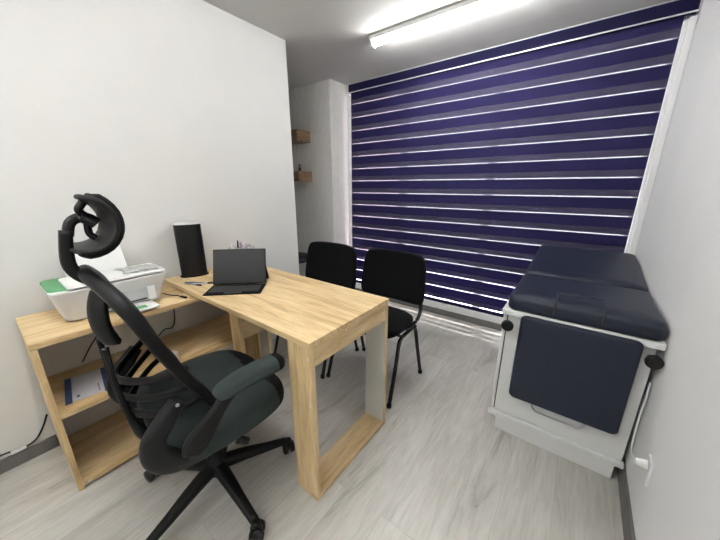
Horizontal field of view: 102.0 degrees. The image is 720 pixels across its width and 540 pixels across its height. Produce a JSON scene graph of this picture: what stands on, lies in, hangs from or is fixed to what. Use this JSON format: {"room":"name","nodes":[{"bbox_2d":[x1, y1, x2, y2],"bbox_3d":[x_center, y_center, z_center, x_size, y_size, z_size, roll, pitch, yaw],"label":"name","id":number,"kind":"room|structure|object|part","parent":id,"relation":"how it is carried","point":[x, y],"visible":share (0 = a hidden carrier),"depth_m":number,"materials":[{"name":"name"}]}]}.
{"room":"examination room","nodes":[
{"label":"examination room","id":0,"kind":"room"},
{"bbox_2d":[0,0,298,459],"bbox_3d":[-1.657,-0.230,1.259,0.140,2.385,3.450,12,20,35],"label":"wall","id":1,"kind":"structure","parent":0,"point":[169,112],"depth_m":1.57,"materials":[{"name":"white paint"}]},
{"bbox_2d":[0,414,47,456],"bbox_3d":[-1.780,0.868,1.264,0.020,0.131,0.626,12,20,35],"label":"cord","id":2,"kind":"object","parent":1,"relation":"attached to","point":[19,449],"visible":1,"depth_m":1.44,"materials":[{"name":"black plastic"}]},
{"bbox_2d":[0,434,59,474],"bbox_3d":[-2.112,1.087,0.873,0.014,0.068,1.728,12,20,35],"label":"baseboard","id":3,"kind":"structure","parent":1,"relation":"attached to","point":[10,462],"depth_m":1.45,"materials":[{"name":"grey plastic"}]},
{"bbox_2d":[158,309,174,335],"bbox_3d":[-1.239,0.260,1.845,0.009,0.304,0.120,12,20,35],"label":"hanging cable","id":4,"kind":"object","parent":1,"relation":"hanging from","point":[173,309],"visible":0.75,"depth_m":1.89,"materials":[{"name":"black plastic"}]},
{"bbox_2d":[0,301,623,539],"bbox_3d":[-0.809,0.936,1.700,3.895,0.100,4.870,12,20,35],"label":"floor","id":5,"kind":"structure","parent":0,"point":[438,466],"depth_m":1.35,"materials":[{"name":"laminate"}]},
{"bbox_2d":[15,283,261,491],"bbox_3d":[-1.119,0.497,1.712,0.406,0.738,1.010,12,20,35],"label":"shelf unit","id":6,"kind":"object","parent":5,"relation":"on","point":[96,449],"visible":0.46,"depth_m":1.47,"materials":[{"name":"brown wood"}]},
{"bbox_3d":[-1.416,0.619,1.335,0.406,0.712,0.020,12,20,35],"label":"panel","id":7,"kind":"part","parent":6,"relation":"part of","materials":[{"name":"brown wood"}]},
{"bbox_2d":[64,367,106,404],"bbox_3d":[-1.310,0.549,1.401,0.240,0.005,0.156,15,22,43],"label":"book","id":8,"kind":"object","parent":6,"relation":"on","point":[80,387],"visible":0.91,"depth_m":1.39,"materials":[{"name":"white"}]},
{"bbox_2d":[39,245,165,361],"bbox_3d":[-1.234,0.203,1.469,0.431,0.617,0.434,12,20,35],"label":"printer","id":9,"kind":"object","parent":6,"relation":"on","point":[69,296],"visible":0.69,"depth_m":1.41,"materials":[{"name":"white plastic"}]},
{"bbox_3d":[-1.459,0.340,1.562,0.009,0.302,0.107,12,20,35],"label":"power cord","id":10,"kind":"part","parent":9,"relation":"part of","materials":[{"name":"black plastic"}]},
{"bbox_3d":[-1.198,0.021,1.425,0.216,0.010,0.374,12,20,35],"label":"scanner lid","id":11,"kind":"part","parent":9,"relation":"part of","materials":[{"name":"white plastic"}]},
{"bbox_2d":[114,264,157,273],"bbox_3d":[-1.137,-0.011,1.483,0.125,0.018,0.172,15,22,43],"label":"packet","id":12,"kind":"object","parent":9,"relation":"on","point":[130,269],"visible":1,"depth_m":1.47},
{"bbox_2d":[134,299,159,311],"bbox_3d":[-1.081,0.179,1.418,0.135,0.010,0.145,12,20,35],"label":"tray","id":13,"kind":"object","parent":9,"relation":"on","point":[143,304],"depth_m":1.43,"materials":[{"name":"white plastic"}]},
{"bbox_2d":[163,293,186,297],"bbox_3d":[-1.016,0.138,1.601,0.181,0.011,0.017,7,17,22],"label":"lead","id":14,"kind":"object","parent":6,"relation":"on","point":[181,296],"visible":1,"depth_m":1.60,"materials":[{"name":"black plastic"}]},
{"bbox_2d":[172,351,178,359],"bbox_3d":[-1.028,0.475,1.589,0.068,0.044,0.068,12,20,35],"label":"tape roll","id":15,"kind":"object","parent":6,"relation":"on","point":[174,352],"visible":0.24,"depth_m":1.59,"materials":[{"name":"white plastic"}]},
{"bbox_3d":[-0.840,0.396,2.108,0.363,0.712,0.020,12,20,35],"label":"panel","id":16,"kind":"part","parent":6,"relation":"part of","materials":[{"name":"brown wood"}]},
{"bbox_2d":[58,193,294,539],"bbox_3d":[-0.622,0.367,1.145,0.666,1.300,0.698,13,21,39],"label":"office chair","id":17,"kind":"object","parent":5,"relation":"on","point":[188,414],"visible":1,"depth_m":0.97,"materials":[{"name":"black plastic"}]},
{"bbox_3d":[-0.823,-0.034,0.841,0.050,0.164,0.064,13,21,39],"label":"headrest post","id":18,"kind":"part","parent":17,"relation":"part of","materials":[{"name":"black plastic"}]},
{"bbox_3d":[-0.803,-0.131,0.837,0.050,0.066,0.091,13,21,39],"label":"headrest arm","id":19,"kind":"part","parent":17,"relation":"part of","materials":[{"name":"black plastic"}]},
{"bbox_2d":[78,193,124,258],"bbox_3d":[-0.783,-0.137,0.859,0.200,0.173,0.107,13,21,39],"label":"headrest cover","id":20,"kind":"object","parent":17,"relation":"on","point":[109,234],"depth_m":0.82,"materials":[{"name":"black fabric"}]},
{"bbox_3d":[-0.728,0.255,1.038,0.451,0.613,0.306,13,21,39],"label":"frame","id":21,"kind":"part","parent":17,"relation":"part of","materials":[{"name":"black plastic"}]},
{"bbox_3d":[-0.711,0.927,1.170,0.060,0.086,0.300,7,17,22],"label":"leg","id":22,"kind":"part","parent":17,"relation":"part of","materials":[{"name":"black plastic"}]},
{"bbox_3d":[-0.813,0.880,1.331,0.300,0.086,0.060,1,16,5],"label":"leg","id":23,"kind":"part","parent":17,"relation":"part of","materials":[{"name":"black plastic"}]},
{"bbox_3d":[-0.624,0.518,1.240,0.553,0.145,0.481,13,21,39],"label":"seat","id":24,"kind":"part","parent":17,"relation":"part of","materials":[{"name":"grey fabric"}]},
{"bbox_3d":[-0.520,0.914,1.213,0.300,0.086,0.060,13,21,39],"label":"leg","id":25,"kind":"part","parent":17,"relation":"part of","materials":[{"name":"black plastic"}]},
{"bbox_3d":[-0.511,0.661,1.168,0.151,0.059,0.048,7,17,22],"label":"tilt lever","id":26,"kind":"part","parent":17,"relation":"part of","materials":[{"name":"black plastic"}]},
{"bbox_3d":[-0.503,0.860,1.401,0.300,0.086,0.060,-9,19,-30],"label":"leg","id":27,"kind":"part","parent":17,"relation":"part of","materials":[{"name":"black plastic"}]},
{"bbox_2d":[164,267,388,500],"bbox_3d":[-0.530,0.471,1.742,1.280,0.772,0.555,12,20,35],"label":"desk","id":28,"kind":"object","parent":5,"relation":"on","point":[317,319],"visible":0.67,"depth_m":1.39,"materials":[{"name":"brown wood"}]},
{"bbox_2d":[173,221,208,277],"bbox_3d":[-1.064,-0.130,1.832,0.161,0.333,0.114,-9,19,-30],"label":"tower speaker","id":29,"kind":"object","parent":28,"relation":"on","point":[188,235],"visible":1,"depth_m":1.79},
{"bbox_2d":[192,282,212,283],"bbox_3d":[-0.917,0.077,1.696,0.115,0.010,0.010,-3,16,-11],"label":"ballpoint pen","id":30,"kind":"object","parent":28,"relation":"on","point":[202,282],"visible":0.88,"depth_m":1.70,"materials":[{"name":"grey"}]},
{"bbox_2d":[202,248,268,295],"bbox_3d":[-0.688,0.000,1.625,0.294,0.197,0.264,-2,16,-7],"label":"laptop","id":31,"kind":"object","parent":28,"relation":"on","point":[245,268],"visible":1,"depth_m":1.68,"materials":[{"name":"black plastic"}]},
{"bbox_3d":[-0.740,0.460,1.782,0.103,0.722,0.020,12,20,35],"label":"leg","id":32,"kind":"part","parent":28,"relation":"part of","materials":[{"name":"brown wood"}]},
{"bbox_3d":[-0.629,0.419,1.925,0.103,0.722,0.020,12,20,35],"label":"leg","id":33,"kind":"part","parent":28,"relation":"part of","materials":[{"name":"brown wood"}]},
{"bbox_3d":[-0.227,0.625,1.207,0.124,0.722,0.024,12,20,35],"label":"leg","id":34,"kind":"part","parent":28,"relation":"part of","materials":[{"name":"brown wood"}]},
{"bbox_3d":[0.088,0.509,1.612,0.124,0.722,0.024,12,20,35],"label":"leg","id":35,"kind":"part","parent":28,"relation":"part of","materials":[{"name":"brown wood"}]},
{"bbox_3d":[-0.792,-0.078,1.967,0.166,0.156,0.164,12,20,35],"label":"wire organiser","id":36,"kind":"object","parent":28,"relation":"on","visible":0},
{"bbox_2d":[233,242,251,248],"bbox_3d":[-0.790,-0.156,1.958,0.121,0.076,0.055,-3,16,-10],"label":"clips","id":37,"kind":"object","parent":36,"relation":"in","point":[235,245],"visible":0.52,"depth_m":1.95,"materials":[{"name":"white plastic"}]},
{"bbox_2d":[298,252,306,263],"bbox_3d":[-0.763,0.066,3.579,0.493,0.534,0.476,12,20,35],"label":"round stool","id":38,"kind":"object","parent":5,"relation":"on","point":[302,256],"visible":0.1,"depth_m":3.40,"materials":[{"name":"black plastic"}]},
{"bbox_2d":[273,241,358,378],"bbox_3d":[-0.345,0.256,2.292,0.542,0.881,0.510,11,19,32],"label":"chair","id":39,"kind":"object","parent":5,"relation":"on","point":[329,262],"visible":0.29,"depth_m":2.36,"materials":[{"name":"black fabric"}]},
{"bbox_3d":[-0.592,0.449,2.425,0.033,0.417,0.344,11,20,34],"label":"leg","id":40,"kind":"part","parent":39,"relation":"part of","materials":[{"name":"black metal"}]},
{"bbox_3d":[-0.183,0.525,2.162,0.033,0.417,0.344,10,19,30],"label":"leg","id":41,"kind":"part","parent":39,"relation":"part of","materials":[{"name":"black metal"}]},
{"bbox_3d":[-0.234,-0.045,2.378,0.522,0.350,0.110,11,19,32],"label":"backrest","id":42,"kind":"part","parent":39,"relation":"part of","materials":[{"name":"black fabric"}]},
{"bbox_2d":[326,248,425,408],"bbox_3d":[0.119,0.335,2.018,0.542,0.881,0.510,12,20,35],"label":"chair","id":43,"kind":"object","parent":5,"relation":"on","point":[395,274],"visible":0.77,"depth_m":2.04,"materials":[{"name":"black fabric"}]},
{"bbox_3d":[-0.123,0.524,2.163,0.033,0.417,0.344,13,20,37],"label":"leg","id":44,"kind":"part","parent":43,"relation":"part of","materials":[{"name":"black metal"}]},
{"bbox_3d":[-0.010,0.476,2.308,0.029,0.428,0.180,10,19,31],"label":"leg","id":45,"kind":"part","parent":43,"relation":"part of","materials":[{"name":"black metal"}]},
{"bbox_3d":[0.105,0.328,1.996,0.470,0.057,0.410,12,20,35],"label":"seat","id":46,"kind":"part","parent":43,"relation":"part of","materials":[{"name":"black fabric"}]},
{"bbox_3d":[0.239,0.035,2.098,0.522,0.350,0.110,12,20,35],"label":"backrest","id":47,"kind":"part","parent":43,"relation":"part of","materials":[{"name":"black fabric"}]},
{"bbox_3d":[0.271,0.606,1.880,0.033,0.417,0.344,11,19,33],"label":"leg","id":48,"kind":"part","parent":43,"relation":"part of","materials":[{"name":"black metal"}]},
{"bbox_3d":[0.386,0.559,2.023,0.029,0.428,0.180,13,21,39],"label":"leg","id":49,"kind":"part","parent":43,"relation":"part of","materials":[{"name":"black metal"}]},
{"bbox_2d":[488,245,667,477],"bbox_3d":[1.303,0.392,1.822,0.596,0.879,1.218,12,20,35],"label":"exam table","id":50,"kind":"object","parent":5,"relation":"on","point":[582,332],"visible":1,"depth_m":1.38,"materials":[{"name":"white metal"}]},
{"bbox_3d":[0.738,0.278,1.458,0.057,0.056,0.030,12,20,35],"label":"knob","id":51,"kind":"part","parent":50,"relation":"part of","materials":[{"name":"black plastic"}]},
{"bbox_3d":[0.973,0.711,1.438,0.229,0.074,0.014,12,20,35],"label":"pull handle","id":52,"kind":"part","parent":50,"relation":"part of","materials":[{"name":"grey metal"}]},
{"bbox_3d":[0.984,0.544,1.417,0.548,0.590,0.018,12,20,35],"label":"panel","id":53,"kind":"part","parent":50,"relation":"part of","materials":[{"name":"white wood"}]},
{"bbox_2d":[525,245,647,292],"bbox_3d":[1.461,-0.018,1.917,0.567,0.142,0.700,12,20,35],"label":"backrest cushion","id":54,"kind":"object","parent":50,"relation":"on","point":[618,269],"depth_m":1.81,"materials":[{"name":"blue leather"}]},
{"bbox_2d":[508,274,667,340],"bbox_3d":[1.105,0.147,1.469,0.567,0.086,0.490,12,20,35],"label":"cushion","id":55,"kind":"object","parent":50,"relation":"on","point":[629,313],"depth_m":1.33,"materials":[{"name":"blue leather"}]},
{"bbox_3d":[1.162,0.364,1.152,0.057,0.056,0.030,12,20,35],"label":"knob","id":56,"kind":"part","parent":50,"relation":"part of","materials":[{"name":"black plastic"}]},
{"bbox_2d":[288,79,358,276],"bbox_3d":[-0.610,-0.972,3.840,1.115,2.385,0.495,12,20,35],"label":"wall","id":57,"kind":"structure","parent":0,"point":[320,108],"depth_m":3.37,"materials":[{"name":"white paint"}]},
{"bbox_2d":[291,129,310,144],"bbox_3d":[-0.898,-1.550,3.442,0.678,0.115,0.203,12,20,35],"label":"wall shelf","id":58,"kind":"object","parent":57,"relation":"attached to","point":[298,136],"visible":0.44,"depth_m":3.23,"materials":[{"name":"brown wood"}]},
{"bbox_2d":[293,171,311,181],"bbox_3d":[-0.898,-1.139,3.560,0.678,0.110,0.203,12,20,35],"label":"wall shelf","id":59,"kind":"object","parent":57,"relation":"attached to","point":[299,176],"visible":0.44,"depth_m":3.34,"materials":[{"name":"brown wood"}]},
{"bbox_2d":[355,282,502,323],"bbox_3d":[0.918,0.388,3.079,2.660,0.068,0.055,12,20,35],"label":"window sill","id":60,"kind":"structure","parent":57,"relation":"attached to","point":[492,318],"depth_m":2.96,"materials":[{"name":"white plastic"}]},
{"bbox_2d":[203,0,669,89],"bbox_3d":[-0.809,-1.452,1.013,3.895,0.100,4.870,12,20,35],"label":"ceiling","id":61,"kind":"structure","parent":0,"point":[325,39],"depth_m":2.04,"materials":[{"name":"paint"}]},
{"bbox_2d":[369,0,513,48],"bbox_3d":[0.569,-1.603,1.839,1.200,0.066,0.080,12,20,35],"label":"tube light","id":62,"kind":"object","parent":61,"relation":"attached to","point":[469,7],"visible":1,"depth_m":1.88,"materials":[{"name":"white plastic"}]},
{"bbox_2d":[359,38,671,103],"bbox_3d":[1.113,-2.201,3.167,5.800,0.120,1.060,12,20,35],"label":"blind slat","id":63,"kind":"structure","parent":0,"point":[671,38],"depth_m":2.95,"materials":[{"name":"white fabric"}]},
{"bbox_2d":[624,0,719,539],"bbox_3d":[0.737,0.042,0.315,0.120,2.385,4.750,12,20,35],"label":"wall","id":64,"kind":"structure","parent":0,"point":[677,253],"depth_m":1.07,"materials":[{"name":"white paint"}]},
{"bbox_2d":[616,455,635,539],"bbox_3d":[0.605,1.165,0.572,0.014,0.085,4.490,12,20,35],"label":"baseboard","id":65,"kind":"structure","parent":64,"relation":"attached to","point":[625,504],"depth_m":1.20,"materials":[{"name":"grey plastic"}]},
{"bbox_2d":[642,454,654,486],"bbox_3d":[1.050,0.730,1.062,0.010,0.100,0.060,12,20,35],"label":"wall socket","id":66,"kind":"object","parent":64,"relation":"attached to","point":[646,473],"visible":0.97,"depth_m":1.05,"materials":[{"name":"white plastic"}]},
{"bbox_2d":[631,382,650,468],"bbox_3d":[1.111,0.652,1.161,0.041,0.316,0.299,12,20,36],"label":"power cord","id":67,"kind":"object","parent":66,"relation":"attached to","point":[640,462],"visible":1,"depth_m":1.22,"materials":[{"name":"white plastic"}]},
{"bbox_3d":[0.992,0.417,3.189,2.660,0.075,0.190,12,20,35],"label":"wall window","id":68,"kind":"structure","parent":0,"visible":0},
{"bbox_2d":[355,287,501,330],"bbox_3d":[0.917,0.451,3.095,2.660,0.062,0.060,12,20,35],"label":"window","id":69,"kind":"structure","parent":68,"relation":"attached to","point":[473,320],"depth_m":3.03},
{"bbox_2d":[348,14,698,312],"bbox_3d":[0.939,-0.710,2.789,2.653,2.303,0.130,12,20,35],"label":"window","id":70,"kind":"structure","parent":68,"relation":"attached to","point":[689,16],"depth_m":1.93,"materials":[{"name":"white plastic"}]},
{"bbox_2d":[347,0,702,316],"bbox_3d":[0.926,-0.723,2.740,2.620,2.249,0.065,12,20,35],"label":"zebra blind","id":71,"kind":"object","parent":70,"relation":"attached to","point":[664,20],"visible":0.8,"depth_m":2.43,"materials":[{"name":"blue fabric"}]},
{"bbox_3d":[0.918,0.344,3.058,2.534,0.022,0.028,12,20,35],"label":"rail","id":72,"kind":"part","parent":71,"relation":"part of","materials":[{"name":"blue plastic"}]},
{"bbox_3d":[0.930,-1.758,2.438,2.609,0.089,0.063,12,20,35],"label":"cassette trim","id":73,"kind":"part","parent":71,"relation":"part of","materials":[{"name":"silver metal"}]}
]}

